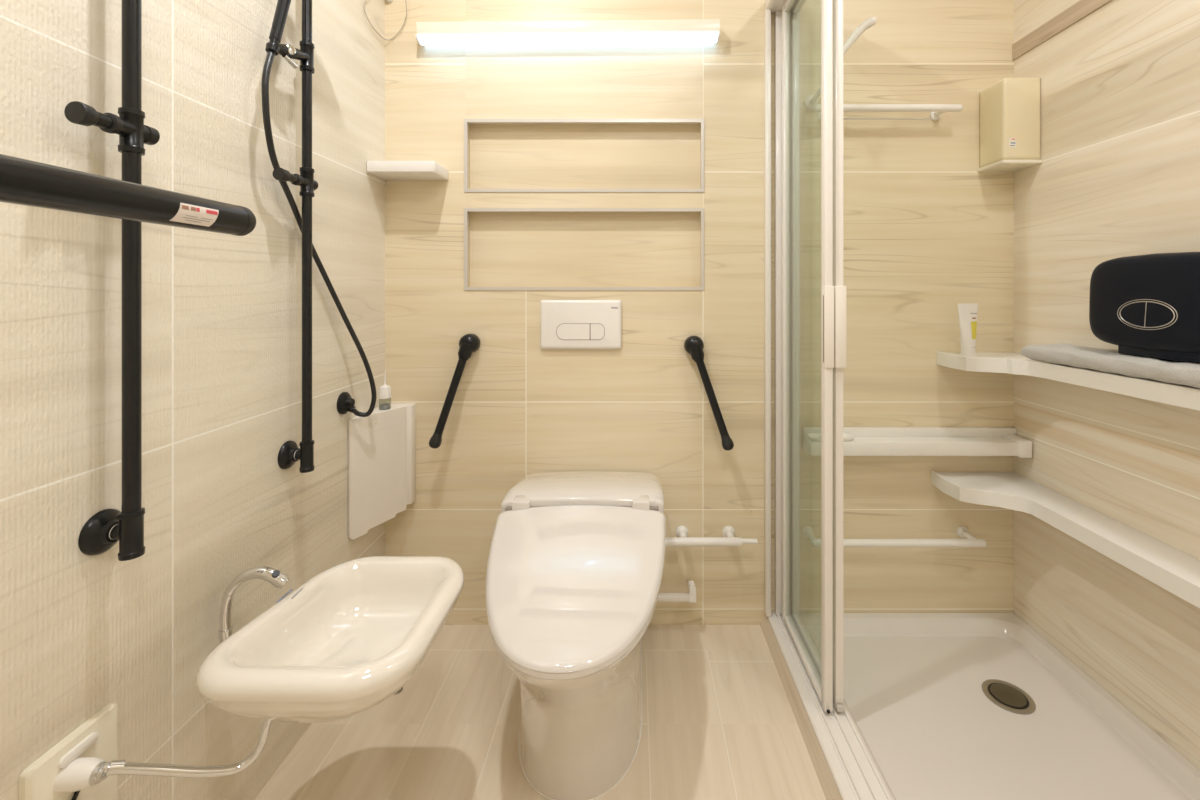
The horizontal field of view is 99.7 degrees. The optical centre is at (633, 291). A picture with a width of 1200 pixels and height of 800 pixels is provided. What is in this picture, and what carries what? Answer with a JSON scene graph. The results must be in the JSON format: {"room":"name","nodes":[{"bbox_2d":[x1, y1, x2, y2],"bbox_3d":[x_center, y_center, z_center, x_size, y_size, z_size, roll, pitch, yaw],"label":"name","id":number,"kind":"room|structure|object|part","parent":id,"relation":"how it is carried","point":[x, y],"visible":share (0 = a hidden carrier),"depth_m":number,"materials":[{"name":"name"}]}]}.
{"room":"bathroom","nodes":[
{"label":"bathroom","id":0,"kind":"room"},
{"bbox_2d":[0,0,384,799],"bbox_3d":[-0.840,-0.168,0.151,0.100,2.450,3.103,0,0,0],"label":"wall","id":1,"kind":"structure","parent":0,"point":[81,634],"depth_m":0.87,"materials":[{"name":"tile"}]},
{"bbox_2d":[19,703,117,799],"bbox_3d":[-0.759,0.709,0.706,0.061,0.182,0.116,0,0,0],"label":"wall plate","id":2,"kind":"object","parent":1,"relation":"attached to","point":[71,769],"visible":1,"depth_m":0.69,"materials":[{"name":"beige plastic"}]},
{"bbox_2d":[53,757,104,792],"bbox_3d":[-0.759,0.663,0.694,0.042,0.035,0.036,0,0,0],"label":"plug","id":3,"kind":"object","parent":2,"relation":"attached to","point":[70,774],"depth_m":0.68,"materials":[{"name":"white plastic"}]},
{"bbox_2d":[64,0,159,560],"bbox_3d":[-0.760,-0.401,0.727,0.060,1.588,0.110,0,0,0],"label":"grab rail","id":4,"kind":"object","parent":1,"relation":"attached to","point":[103,530],"visible":1,"depth_m":0.74,"materials":[{"name":"black metal"}]},
{"bbox_3d":[-0.745,-0.240,0.683,0.030,0.030,0.022,0,0,0],"label":"knob","id":5,"kind":"part","parent":4,"relation":"part of","materials":[{"name":"black rubber"}]},
{"bbox_3d":[-0.745,-0.240,0.703,0.020,0.020,0.038,0,0,0],"label":"stem","id":6,"kind":"part","parent":4,"relation":"part of","materials":[{"name":"black metal"}]},
{"bbox_2d":[0,154,255,235],"bbox_3d":[-0.611,-0.081,0.105,0.357,0.090,0.960,0,0,0],"label":"support rail","id":7,"kind":"object","parent":1,"relation":"attached to","point":[26,182],"visible":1,"depth_m":0.42,"materials":[{"name":"black metal"}]},
{"bbox_2d":[206,210,217,214],"bbox_3d":[-0.433,-0.082,0.518,0.001,0.004,0.014,0,0,0],"label":"print","id":8,"kind":"object","parent":7,"relation":"attached to","point":[208,212],"depth_m":0.52},
{"bbox_2d":[265,0,317,472],"bbox_3d":[-0.758,-0.393,1.105,0.063,1.604,0.153,0,0,0],"label":"grab rail","id":9,"kind":"object","parent":1,"relation":"attached to","point":[289,453],"visible":1,"depth_m":1.14,"materials":[{"name":"black metal"}]},
{"bbox_2d":[265,42,279,55],"bbox_3d":[-0.745,-0.501,1.041,0.024,0.019,0.025,0,0,0],"label":"holder","id":10,"kind":"object","parent":9,"relation":"on","point":[274,47],"depth_m":1.03,"materials":[{"name":"black plastic"}]},
{"bbox_2d":[269,0,290,44],"bbox_3d":[-0.694,-0.668,1.104,0.149,0.322,0.102,0,0,-16],"label":"shower","id":11,"kind":"object","parent":9,"relation":"attached to","point":[282,8],"visible":1,"depth_m":1.05,"materials":[{"name":"black plastic"}]},
{"bbox_3d":[-0.745,-0.248,1.071,0.027,0.027,0.027,0,0,0],"label":"knob","id":12,"kind":"part","parent":9,"relation":"part of","materials":[{"name":"black rubber"}]},
{"bbox_3d":[-0.739,-0.496,1.086,0.012,0.019,0.035,0,0,0],"label":"holder lever","id":13,"kind":"part","parent":9,"relation":"part of","materials":[{"name":"silver metal"}]},
{"bbox_3d":[-0.745,-0.521,1.097,0.028,0.048,0.113,0,0,0],"label":"holder arm","id":14,"kind":"part","parent":9,"relation":"part of","materials":[{"name":"black plastic"}]},
{"bbox_3d":[-0.745,-0.248,1.095,0.018,0.018,0.046,0,0,0],"label":"stem","id":15,"kind":"part","parent":9,"relation":"part of","materials":[{"name":"black metal"}]},
{"bbox_2d":[195,556,463,722],"bbox_3d":[-0.566,0.638,0.918,0.447,0.143,0.368,0,0,0],"label":"sink","id":16,"kind":"object","parent":1,"relation":"attached to","point":[350,637],"visible":1,"depth_m":0.90,"materials":[{"name":"white ceramic"}]},
{"bbox_2d":[101,720,271,777],"bbox_3d":[-0.660,0.700,0.755,0.197,0.096,0.022,0,0,-37],"label":"drain pipe","id":17,"kind":"object","parent":16,"relation":"attached to","point":[114,767],"visible":0.95,"depth_m":0.75,"materials":[{"name":"silver metal"}]},
{"bbox_2d":[218,566,289,642],"bbox_3d":[-0.704,0.586,0.937,0.118,0.151,0.034,0,0,0],"label":"tap","id":18,"kind":"object","parent":16,"relation":"on","point":[275,577],"visible":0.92,"depth_m":0.93,"materials":[{"name":"silver metal"}]},
{"bbox_2d":[337,392,355,413],"bbox_3d":[-0.774,0.301,1.371,0.030,0.060,0.060,0,0,0],"label":"outlet","id":19,"kind":"object","parent":1,"relation":"attached to","point":[345,402],"visible":1,"depth_m":1.36,"materials":[{"name":"black metal"}]},
{"bbox_2d":[261,50,376,416],"bbox_3d":[-0.754,-0.076,1.209,0.059,0.841,0.397,0,0,3],"label":"shower hose","id":20,"kind":"object","parent":19,"relation":"attached to","point":[270,56],"visible":0.98,"depth_m":1.15,"materials":[{"name":"black rubber"}]},
{"bbox_2d":[364,0,406,40],"bbox_3d":[-0.752,-0.878,1.534,0.070,0.178,0.138,0,0,0],"label":"pull cord","id":21,"kind":"object","parent":1,"relation":"attached to","point":[389,1],"visible":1,"depth_m":1.59,"materials":[{"name":"white fabric"}]},
{"bbox_2d":[255,625,825,799],"bbox_3d":[0.208,1.107,0.176,2.196,0.100,3.153,0,0,0],"label":"floor","id":22,"kind":"structure","parent":0,"point":[719,722],"depth_m":1.21,"materials":[{"name":"wood"}]},
{"bbox_2d":[486,471,664,799],"bbox_3d":[-0.129,0.785,1.221,0.414,0.543,0.742,0,0,0],"label":"toilet","id":23,"kind":"object","parent":22,"relation":"on","point":[575,565],"visible":1,"depth_m":1.05,"materials":[{"name":"white ceramic"}]},
{"bbox_3d":[-0.129,0.629,1.050,0.399,0.051,0.400,0,0,0],"label":"seat","id":24,"kind":"part","parent":23,"relation":"part of","materials":[{"name":"white plastic"}]},
{"bbox_3d":[-0.129,0.587,1.051,0.413,0.119,0.402,0,0,0],"label":"lid","id":25,"kind":"part","parent":23,"relation":"part of","materials":[{"name":"white plastic"}]},
{"bbox_2d":[799,613,1199,799],"bbox_3d":[0.818,1.037,0.501,0.774,0.040,2.202,0,0,0],"label":"shower tray","id":26,"kind":"object","parent":22,"relation":"on","point":[914,697],"visible":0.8,"depth_m":1.24,"materials":[{"name":"plastic"}]},
{"bbox_2d":[982,679,1035,714],"bbox_3d":[0.974,1.050,1.315,0.113,0.007,0.113,0,0,0],"label":"shower drain","id":27,"kind":"object","parent":26,"relation":"in","point":[1005,695],"visible":1,"depth_m":1.31,"materials":[{"name":"metal"}]},
{"bbox_2d":[385,0,1013,624],"bbox_3d":[0.208,-0.168,1.653,1.996,2.450,0.100,0,0,0],"label":"wall","id":28,"kind":"structure","parent":0,"point":[926,233],"depth_m":1.60,"materials":[{"name":"tile"}]},
{"bbox_2d":[348,403,415,539],"bbox_3d":[-0.740,0.519,1.496,0.098,0.334,0.213,0,0,0],"label":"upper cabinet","id":29,"kind":"object","parent":28,"relation":"attached to","point":[381,444],"visible":0.94,"depth_m":1.48,"materials":[{"name":"white plastic"}]},
{"bbox_2d":[379,372,390,408],"bbox_3d":[-0.750,0.293,1.520,0.034,0.118,0.034,0,0,0],"label":"dropper bottle","id":30,"kind":"object","parent":29,"relation":"on","point":[385,390],"visible":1,"depth_m":1.51,"materials":[{"name":"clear plastic"}]},
{"bbox_2d":[367,161,447,179],"bbox_3d":[-0.689,-0.370,1.544,0.202,0.033,0.116,0,0,0],"label":"corner shelf","id":31,"kind":"object","parent":28,"relation":"attached to","point":[386,170],"visible":1,"depth_m":1.49,"materials":[{"name":"white plastic"}]},
{"bbox_2d":[429,334,479,448],"bbox_3d":[-0.555,0.302,1.566,0.154,0.343,0.059,0,0,-26],"label":"grab bar","id":32,"kind":"object","parent":28,"relation":"attached to","point":[469,343],"visible":1,"depth_m":1.55,"materials":[{"name":"black metal"}]},
{"bbox_2d":[458,342,472,360],"bbox_3d":[-0.522,0.184,1.573,0.050,0.058,0.046,0,0,0],"label":"socket","id":33,"kind":"object","parent":32,"relation":"attached to","point":[465,351],"depth_m":1.56,"materials":[{"name":"black metal"}]},
{"bbox_2d":[415,19,719,45],"bbox_3d":[-0.203,-0.806,1.576,0.937,0.060,0.053,-1,0,0],"label":"strip light","id":34,"kind":"object","parent":28,"relation":"attached to","point":[682,30],"visible":1,"depth_m":1.55,"materials":[{"name":"beige plastic"}]},
{"bbox_2d":[417,32,717,44],"bbox_3d":[-0.202,-0.786,1.575,0.928,0.017,0.048,-1,0,0],"label":"diffuser","id":35,"kind":"object","parent":34,"relation":"attached to","point":[423,38],"depth_m":1.56,"materials":[{"name":"white plastic"}]},
{"bbox_2d":[540,300,620,348],"bbox_3d":[-0.168,0.102,1.594,0.256,0.154,0.017,0,0,0],"label":"flush plate","id":36,"kind":"object","parent":28,"relation":"attached to","point":[564,324],"visible":1,"depth_m":1.59,"materials":[{"name":"white plastic"}]},
{"bbox_2d":[464,119,703,191],"bbox_3d":[-0.158,-0.432,1.607,0.762,0.232,0.015,0,0,0],"label":"trim","id":37,"kind":"structure","parent":28,"relation":"attached to","point":[467,122],"depth_m":1.60,"materials":[{"name":"silver metal"}]},
{"bbox_2d":[464,208,703,289],"bbox_3d":[-0.158,-0.136,1.607,0.762,0.260,0.015,0,0,0],"label":"trim","id":38,"kind":"structure","parent":28,"relation":"attached to","point":[466,210],"depth_m":1.60,"materials":[{"name":"silver metal"}]},
{"bbox_2d":[657,580,695,601],"bbox_3d":[0.116,0.915,1.568,0.146,0.055,0.070,0,0,0],"label":"paper holder","id":39,"kind":"object","parent":28,"relation":"attached to","point":[691,596],"visible":0.79,"depth_m":1.53,"materials":[{"name":"white plastic"}]},
{"bbox_3d":[0.116,0.933,1.543,0.146,0.019,0.018,0,0,0],"label":"arm","id":40,"kind":"part","parent":39,"relation":"part of","materials":[{"name":"white plastic"}]},
{"bbox_2d":[684,336,733,450],"bbox_3d":[0.231,0.308,1.566,0.162,0.342,0.059,0,0,23],"label":"grab bar","id":41,"kind":"object","parent":28,"relation":"attached to","point":[693,345],"visible":1,"depth_m":1.55,"materials":[{"name":"black metal"}]},
{"bbox_2d":[690,344,703,362],"bbox_3d":[0.194,0.191,1.573,0.051,0.059,0.042,0,0,24],"label":"socket","id":42,"kind":"object","parent":41,"relation":"attached to","point":[696,350],"depth_m":1.56,"materials":[{"name":"black metal"}]},
{"bbox_2d":[665,526,757,545],"bbox_3d":[0.228,0.762,1.565,0.295,0.040,0.075,0,0,0],"label":"towel rail","id":43,"kind":"object","parent":28,"relation":"attached to","point":[728,532],"visible":0.98,"depth_m":1.53,"materials":[{"name":"white plastic"}]},
{"bbox_3d":[0.204,0.762,1.540,0.248,0.025,0.025,0,0,0],"label":"rail","id":44,"kind":"part","parent":43,"relation":"part of","materials":[{"name":"white plastic"}]},
{"bbox_3d":[0.351,0.760,1.540,0.048,0.015,0.015,0,0,0],"label":"rod","id":45,"kind":"part","parent":43,"relation":"part of","materials":[{"name":"white plastic"}]},
{"bbox_2d":[760,615,841,799],"bbox_3d":[0.415,1.040,0.501,0.030,0.033,2.203,0,0,0],"label":"trim","id":46,"kind":"structure","parent":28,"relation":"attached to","point":[830,790],"depth_m":1.23,"materials":[{"name":"wood"}]},
{"bbox_2d":[764,0,891,799],"bbox_3d":[0.466,0.051,0.526,0.108,1.943,2.152,0,0,0],"label":"shower door","id":47,"kind":"structure","parent":46,"relation":"on","point":[818,681],"depth_m":1.46,"materials":[{"name":"clear glass"}]},
{"bbox_3d":[0.466,-0.901,0.526,0.108,0.038,2.152,0,0,0],"label":"rail","id":48,"kind":"part","parent":47,"relation":"part of","materials":[{"name":"silver metal"}]},
{"bbox_3d":[0.466,-0.868,1.385,0.018,0.025,0.307,0,0,0],"label":"rail","id":49,"kind":"part","parent":47,"relation":"part of","materials":[{"name":"silver metal"}]},
{"bbox_3d":[0.495,-0.868,1.395,0.018,0.025,0.307,0,0,0],"label":"rail","id":50,"kind":"part","parent":47,"relation":"part of","materials":[{"name":"silver metal"}]},
{"bbox_3d":[0.466,0.995,1.385,0.018,0.020,0.307,0,0,0],"label":"rail","id":51,"kind":"part","parent":47,"relation":"part of","materials":[{"name":"white metal"}]},
{"bbox_3d":[0.495,0.995,1.395,0.018,0.020,0.307,0,0,0],"label":"rail","id":52,"kind":"part","parent":47,"relation":"part of","materials":[{"name":"silver metal"}]},
{"bbox_3d":[0.466,0.062,1.219,0.020,1.885,0.026,0,0,0],"label":"door","id":53,"kind":"part","parent":47,"relation":"part of","materials":[{"name":"silver metal"}]},
{"bbox_3d":[0.466,0.083,1.213,0.022,0.195,0.024,0,0,0],"label":"handle","id":54,"kind":"part","parent":47,"relation":"part of","materials":[{"name":"white plastic"}]},
{"bbox_3d":[0.468,1.015,0.526,0.096,0.016,2.152,0,0,0],"label":"rail","id":55,"kind":"part","parent":47,"relation":"part of","materials":[{"name":"white metal"}]},
{"bbox_3d":[0.495,0.062,1.229,0.020,1.885,0.026,0,0,0],"label":"door","id":56,"kind":"part","parent":47,"relation":"part of","materials":[{"name":"silver metal"}]},
{"bbox_3d":[0.493,0.083,1.212,0.026,0.195,0.019,0,0,0],"label":"handle","id":57,"kind":"part","parent":47,"relation":"part of","materials":[{"name":"white plastic"}]},
{"bbox_2d":[804,17,876,109],"bbox_3d":[0.586,-0.675,1.494,0.100,0.196,0.234,0,0,-28],"label":"shower head","id":58,"kind":"object","parent":28,"relation":"attached to","point":[810,101],"visible":0.62,"depth_m":1.43},
{"bbox_3d":[0.562,-0.606,1.526,0.016,0.026,0.143,0,0,0],"label":"holder arm","id":59,"kind":"part","parent":58,"relation":"part of","materials":[{"name":"white plastic"}]},
{"bbox_3d":[0.615,-0.675,1.442,0.139,0.196,0.024,0,0,21],"label":"handle","id":60,"kind":"part","parent":58,"relation":"part of","materials":[{"name":"white plastic"}]},
{"bbox_2d":[814,104,962,120],"bbox_3d":[0.775,-0.558,1.566,0.452,0.041,0.074,0,0,0],"label":"shower rail","id":61,"kind":"object","parent":28,"relation":"attached to","point":[936,110],"visible":0.91,"depth_m":1.53,"materials":[{"name":"white plastic"}]},
{"bbox_3d":[0.560,-0.561,1.540,0.022,0.022,0.022,0,0,0],"label":"rail","id":62,"kind":"part","parent":61,"relation":"part of","materials":[{"name":"white plastic"}]},
{"bbox_3d":[0.750,-0.540,1.575,0.360,0.005,0.005,0,0,0],"label":"thin rod","id":63,"kind":"part","parent":61,"relation":"part of","materials":[{"name":"white plastic"}]},
{"bbox_3d":[0.775,-0.561,1.540,0.430,0.022,0.022,0,0,0],"label":"rail","id":64,"kind":"part","parent":61,"relation":"part of","materials":[{"name":"white plastic"}]},
{"bbox_3d":[0.955,-0.561,1.569,0.018,0.018,0.057,0,0,0],"label":"arm","id":65,"kind":"part","parent":61,"relation":"part of","materials":[{"name":"white plastic"}]},
{"bbox_2d":[802,526,986,546],"bbox_3d":[0.798,0.759,1.559,0.531,0.034,0.087,0,0,0],"label":"shower rail","id":66,"kind":"object","parent":28,"relation":"attached to","point":[971,541],"visible":1,"depth_m":1.52,"materials":[{"name":"white plastic"}]},
{"bbox_3d":[0.550,0.759,1.562,0.018,0.018,0.070,0,0,0],"label":"arm","id":67,"kind":"part","parent":66,"relation":"part of","materials":[{"name":"white plastic"}]},
{"bbox_3d":[0.545,0.759,1.527,0.022,0.022,0.022,0,0,0],"label":"rail","id":68,"kind":"part","parent":66,"relation":"part of","materials":[{"name":"white plastic"}]},
{"bbox_3d":[0.799,0.759,1.527,0.508,0.022,0.022,0,0,0],"label":"rail","id":69,"kind":"part","parent":66,"relation":"part of","materials":[{"name":"white plastic"}]},
{"bbox_3d":[1.040,0.759,1.562,0.018,0.018,0.070,0,0,0],"label":"arm","id":70,"kind":"part","parent":66,"relation":"part of","materials":[{"name":"white plastic"}]},
{"bbox_2d":[803,427,1031,457],"bbox_3d":[0.870,0.464,1.560,0.670,0.070,0.084,0,0,0],"label":"wall shelf","id":71,"kind":"object","parent":28,"relation":"attached to","point":[867,441],"visible":1,"depth_m":1.54,"materials":[{"name":"white plastic"}]},
{"bbox_2d":[807,433,853,440],"bbox_3d":[0.605,0.444,1.556,0.140,0.022,0.048,0,0,0],"label":"soap dish","id":72,"kind":"object","parent":71,"relation":"on","point":[813,436],"visible":0.42,"depth_m":1.55,"materials":[{"name":"white plastic"}]},
{"bbox_2d":[978,78,1041,171],"bbox_3d":[1.147,-0.508,1.546,0.116,0.256,0.112,0,0,0],"label":"soap dispenser","id":73,"kind":"object","parent":28,"relation":"attached to","point":[1010,107],"visible":1,"depth_m":1.49,"materials":[{"name":"beige plastic"}]},
{"bbox_2d":[1014,0,1199,769],"bbox_3d":[1.256,-0.168,0.151,0.100,2.450,3.103,0,0,0],"label":"wall","id":74,"kind":"structure","parent":0,"point":[1118,174],"depth_m":1.28,"materials":[{"name":"tile"}]},
{"bbox_2d":[1012,0,1111,59],"bbox_3d":[1.203,-0.760,0.151,0.006,0.050,2.903,0,0,0],"label":"trim","id":75,"kind":"structure","parent":74,"relation":"attached to","point":[1081,9],"depth_m":1.43,"materials":[{"name":"wood"}]},
{"bbox_2d":[931,470,1199,607],"bbox_3d":[1.071,0.587,0.951,0.269,0.041,1.303,0,0,0],"label":"corner shelf","id":76,"kind":"object","parent":74,"relation":"attached to","point":[1173,570],"visible":1,"depth_m":1.25,"materials":[{"name":"white plastic"}]},
{"bbox_2d":[937,351,1199,410],"bbox_3d":[1.080,0.208,0.951,0.251,0.041,1.303,0,0,0],"label":"corner shelf","id":77,"kind":"object","parent":74,"relation":"attached to","point":[1185,396],"visible":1,"depth_m":1.24,"materials":[{"name":"white plastic"}]},
{"bbox_2d":[958,303,977,356],"bbox_3d":[0.992,0.113,1.500,0.047,0.158,0.037,0,0,38],"label":"tube","id":78,"kind":"object","parent":77,"relation":"on","point":[967,311],"visible":0.99,"depth_m":1.49,"materials":[{"name":"white plastic"}]},
{"bbox_2d":[971,321,976,338],"bbox_3d":[1.006,0.113,1.491,0.024,0.052,0.008,0,0,-14],"label":"print","id":79,"kind":"object","parent":78,"relation":"on","point":[973,323],"depth_m":1.49},
{"bbox_2d":[1021,343,1199,387],"bbox_3d":[1.138,0.163,0.963,0.132,0.050,0.885,0,0,0],"label":"towel","id":80,"kind":"object","parent":77,"relation":"on","point":[1104,360],"visible":0.93,"depth_m":1.13,"materials":[{"name":"white fabric"}]},
{"bbox_2d":[1089,252,1199,362],"bbox_3d":[1.130,0.029,1.074,0.085,0.222,0.297,0,0,0],"label":"hard case","id":81,"kind":"object","parent":80,"relation":"on","point":[1148,305],"visible":1,"depth_m":1.07,"materials":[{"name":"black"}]}
]}

